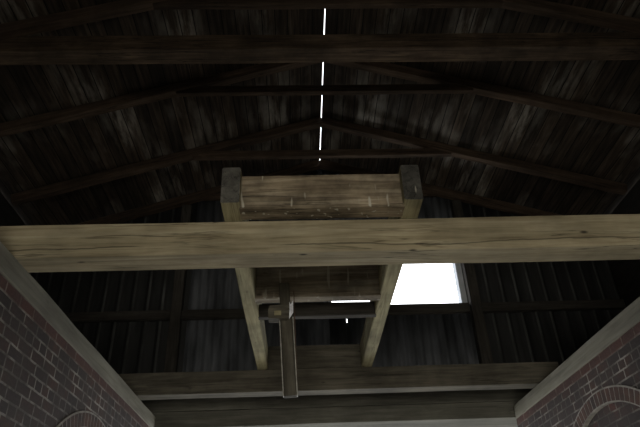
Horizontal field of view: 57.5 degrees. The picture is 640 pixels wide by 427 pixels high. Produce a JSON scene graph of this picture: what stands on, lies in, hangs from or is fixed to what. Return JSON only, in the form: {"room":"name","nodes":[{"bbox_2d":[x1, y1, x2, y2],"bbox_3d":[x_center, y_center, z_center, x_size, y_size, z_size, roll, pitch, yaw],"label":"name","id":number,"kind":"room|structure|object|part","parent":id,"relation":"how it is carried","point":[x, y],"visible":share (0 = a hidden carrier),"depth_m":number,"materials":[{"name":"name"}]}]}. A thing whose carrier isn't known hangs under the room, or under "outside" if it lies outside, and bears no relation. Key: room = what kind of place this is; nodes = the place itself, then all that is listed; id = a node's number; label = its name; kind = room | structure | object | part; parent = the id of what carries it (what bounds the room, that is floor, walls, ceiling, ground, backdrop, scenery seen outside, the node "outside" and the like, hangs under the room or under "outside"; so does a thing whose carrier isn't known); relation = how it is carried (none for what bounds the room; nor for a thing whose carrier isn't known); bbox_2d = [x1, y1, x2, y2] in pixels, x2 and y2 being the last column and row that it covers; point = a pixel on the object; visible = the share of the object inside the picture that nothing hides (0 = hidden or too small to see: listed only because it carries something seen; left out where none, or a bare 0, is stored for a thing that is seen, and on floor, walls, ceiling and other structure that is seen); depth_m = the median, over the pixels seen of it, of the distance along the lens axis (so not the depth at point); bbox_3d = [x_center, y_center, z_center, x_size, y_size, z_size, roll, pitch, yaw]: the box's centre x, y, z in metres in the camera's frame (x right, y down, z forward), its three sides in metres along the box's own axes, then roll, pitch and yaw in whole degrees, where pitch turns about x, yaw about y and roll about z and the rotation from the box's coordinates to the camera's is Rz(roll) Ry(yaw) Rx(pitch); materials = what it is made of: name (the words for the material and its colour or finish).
{"room":"farm building","nodes":[
{"label":"farm building","id":0,"kind":"room"},
{"bbox_2d":[0,192,30,274],"bbox_3d":[-4.351,0.136,2.948,0.080,6.451,11.300,-1,-33,-2],"label":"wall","id":1,"kind":"structure","parent":0,"point":[8,215],"depth_m":8.44,"materials":[{"name":"brown wood"}]},
{"bbox_2d":[0,273,148,426],"bbox_3d":[-2.232,1.821,2.910,0.350,3.422,9.360,-1,-33,-2],"label":"wall","id":2,"kind":"structure","parent":0,"point":[44,380],"depth_m":4.45,"materials":[{"name":"brick"}]},
{"bbox_2d":[0,241,155,426],"bbox_3d":[-2.291,0.299,3.870,0.369,0.183,9.340,-1,-33,-2],"label":"wall plate","id":3,"kind":"object","parent":2,"relation":"on","point":[11,269],"visible":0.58,"depth_m":4.86,"materials":[{"name":"wood"}]},
{"bbox_2d":[0,214,639,272],"bbox_3d":[0.243,0.216,4.321,9.100,0.274,0.236,-1,-33,-2],"label":"cross beam","id":4,"kind":"structure","parent":3,"relation":"on","point":[391,241],"depth_m":4.22,"materials":[{"name":"brown wood"}]},
{"bbox_2d":[220,165,422,369],"bbox_3d":[-0.032,0.793,5.839,1.435,0.421,3.910,-1,-33,-2],"label":"frame","id":5,"kind":"object","parent":4,"relation":"on","point":[400,195],"visible":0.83,"depth_m":5.34,"materials":[{"name":"brown wood"}]},
{"bbox_2d":[118,362,558,399],"bbox_3d":[0.240,2.082,7.242,5.505,0.272,0.225,-1,-33,-2],"label":"cross beam","id":6,"kind":"structure","parent":3,"relation":"on","point":[459,377],"depth_m":7.15,"materials":[{"name":"brown wood"}]},
{"bbox_2d":[268,282,297,397],"bbox_3d":[-0.329,1.084,5.109,0.254,1.030,0.156,-1,-33,-2],"label":"post","id":7,"kind":"object","parent":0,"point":[282,313],"visible":1,"depth_m":5.10,"materials":[{"name":"brown wood"}]},
{"bbox_3d":[-0.275,1.240,5.041,0.106,0.686,0.077,-3,-32,-4],"label":"post","id":8,"kind":"part","parent":7,"relation":"part of","materials":[{"name":"brown wood"}]},
{"bbox_3d":[-0.215,1.118,5.119,0.008,0.960,0.008,-2,-33,-3],"label":"guide rod","id":9,"kind":"part","parent":7,"relation":"part of","materials":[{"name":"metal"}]},
{"bbox_2d":[0,0,639,225],"bbox_3d":[0.143,-3.293,5.257,9.929,1.588,11.600,-1,-33,-2],"label":"ceiling","id":10,"kind":"structure","parent":0,"point":[52,154],"depth_m":8.29,"materials":[{"name":"brown wood"}]},
{"bbox_2d":[74,159,561,224],"bbox_3d":[0.024,-0.278,9.915,9.089,1.565,0.116,-1,-33,-2],"label":"roof truss","id":11,"kind":"object","parent":10,"relation":"attached to","point":[428,190],"visible":0.51,"depth_m":9.86,"materials":[{"name":"brown wood"}]},
{"bbox_2d":[11,116,626,205],"bbox_3d":[0.048,-0.876,8.981,9.088,1.565,0.118,-1,-33,-2],"label":"roof truss","id":12,"kind":"object","parent":10,"relation":"attached to","point":[221,150],"visible":1,"depth_m":8.95,"materials":[{"name":"brown wood"}]},
{"bbox_2d":[0,0,639,64],"bbox_3d":[0.106,-2.317,6.730,9.089,1.565,0.312,-1,-33,-2],"label":"roof truss","id":13,"kind":"object","parent":10,"relation":"attached to","point":[17,47],"visible":1,"depth_m":6.43,"materials":[{"name":"brown wood"}]},
{"bbox_2d":[0,62,639,136],"bbox_3d":[0.078,-1.620,7.818,9.089,1.566,0.116,-1,-33,-2],"label":"roof truss","id":14,"kind":"object","parent":10,"relation":"attached to","point":[436,83],"visible":0.91,"depth_m":7.79,"materials":[{"name":"brown wood"}]},
{"bbox_2d":[31,169,623,389],"bbox_3d":[0.070,0.905,9.262,9.200,4.236,0.052,-1,-33,-2],"label":"wall","id":15,"kind":"structure","parent":0,"point":[549,336],"depth_m":8.84,"materials":[{"name":"brown wood"}]},
{"bbox_2d":[64,310,170,322],"bbox_3d":[-3.357,1.545,8.680,2.245,0.145,0.096,-1,-33,-2],"label":"wall rail","id":16,"kind":"object","parent":15,"relation":"attached to","point":[144,315],"visible":0.61,"depth_m":8.65,"materials":[{"name":"brown wood"}]},
{"bbox_2d":[181,303,469,320],"bbox_3d":[0.103,1.482,8.810,4.340,0.145,0.096,-1,-33,-2],"label":"wall rail","id":17,"kind":"object","parent":15,"relation":"attached to","point":[435,308],"visible":0.52,"depth_m":8.80,"materials":[{"name":"brown wood"}]},
{"bbox_2d":[153,401,517,426],"bbox_3d":[0.215,2.999,8.358,5.505,0.222,0.926,-1,-33,-2],"label":"lintel beam","id":18,"kind":"structure","parent":15,"relation":"on","point":[477,414],"depth_m":7.98,"materials":[{"name":"brown wood"}]},
{"bbox_2d":[141,388,530,412],"bbox_3d":[0.216,2.632,8.142,5.505,0.170,0.223,-1,-33,-2],"label":"lintel beam","id":19,"kind":"structure","parent":18,"relation":"on","point":[496,395],"depth_m":8.05,"materials":[{"name":"brown wood"}]},
{"bbox_2d":[164,205,192,372],"bbox_3d":[-2.163,1.228,8.907,0.167,3.187,0.126,-1,-33,-2],"label":"wall post","id":20,"kind":"object","parent":19,"relation":"on","point":[175,322],"visible":0.59,"depth_m":8.67,"materials":[{"name":"brown wood"}]},
{"bbox_2d":[450,200,492,363],"bbox_3d":[2.362,1.149,9.073,0.168,3.178,0.144,-1,-33,-2],"label":"wall post","id":21,"kind":"object","parent":19,"relation":"on","point":[469,274],"visible":0.59,"depth_m":8.84,"materials":[{"name":"brown wood"}]},
{"bbox_2d":[328,263,467,302],"bbox_3d":[1.193,1.072,9.295,2.160,0.990,0.160,-1,-33,-2],"label":"window","id":22,"kind":"structure","parent":15,"relation":"in","point":[460,287],"depth_m":9.23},
{"bbox_2d":[482,299,625,312],"bbox_3d":[3.557,1.417,8.938,2.235,0.145,0.094,-1,-33,-2],"label":"wall rail","id":23,"kind":"object","parent":15,"relation":"attached to","point":[608,304],"visible":0.96,"depth_m":8.90,"materials":[{"name":"brown wood"}]},
{"bbox_2d":[516,322,639,426],"bbox_3d":[3.018,1.725,3.106,0.350,3.422,9.360,-1,-33,-2],"label":"wall","id":24,"kind":"structure","parent":0,"point":[619,363],"depth_m":5.74,"materials":[{"name":"brick"}]},
{"bbox_2d":[514,297,639,418],"bbox_3d":[2.949,0.204,4.066,0.370,0.184,9.340,-1,-33,-2],"label":"wall plate","id":25,"kind":"object","parent":24,"relation":"on","point":[629,317],"visible":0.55,"depth_m":5.99,"materials":[{"name":"wood"}]},
{"bbox_2d":[573,385,639,426],"bbox_3d":[2.796,1.977,5.635,0.114,0.514,2.082,-1,-33,-2],"label":"trim","id":26,"kind":"structure","parent":24,"relation":"on","point":[605,396],"depth_m":5.62,"materials":[{"name":"brick"}]},
{"bbox_2d":[607,179,639,308],"bbox_3d":[4.920,-0.033,3.295,0.080,6.451,11.300,-1,-33,-2],"label":"wall","id":27,"kind":"structure","parent":0,"point":[625,273],"depth_m":8.85,"materials":[{"name":"brown wood"}]},
{"label":"wall","id":28,"kind":"structure","parent":0,"visible":0},
{"bbox_2d":[56,411,104,426],"bbox_3d":[-2.190,2.131,5.467,0.114,0.460,1.875,-1,-33,-2],"label":"trim","id":29,"kind":"structure","parent":28,"relation":"on","point":[80,418],"depth_m":5.22,"materials":[{"name":"brick"}]}
]}

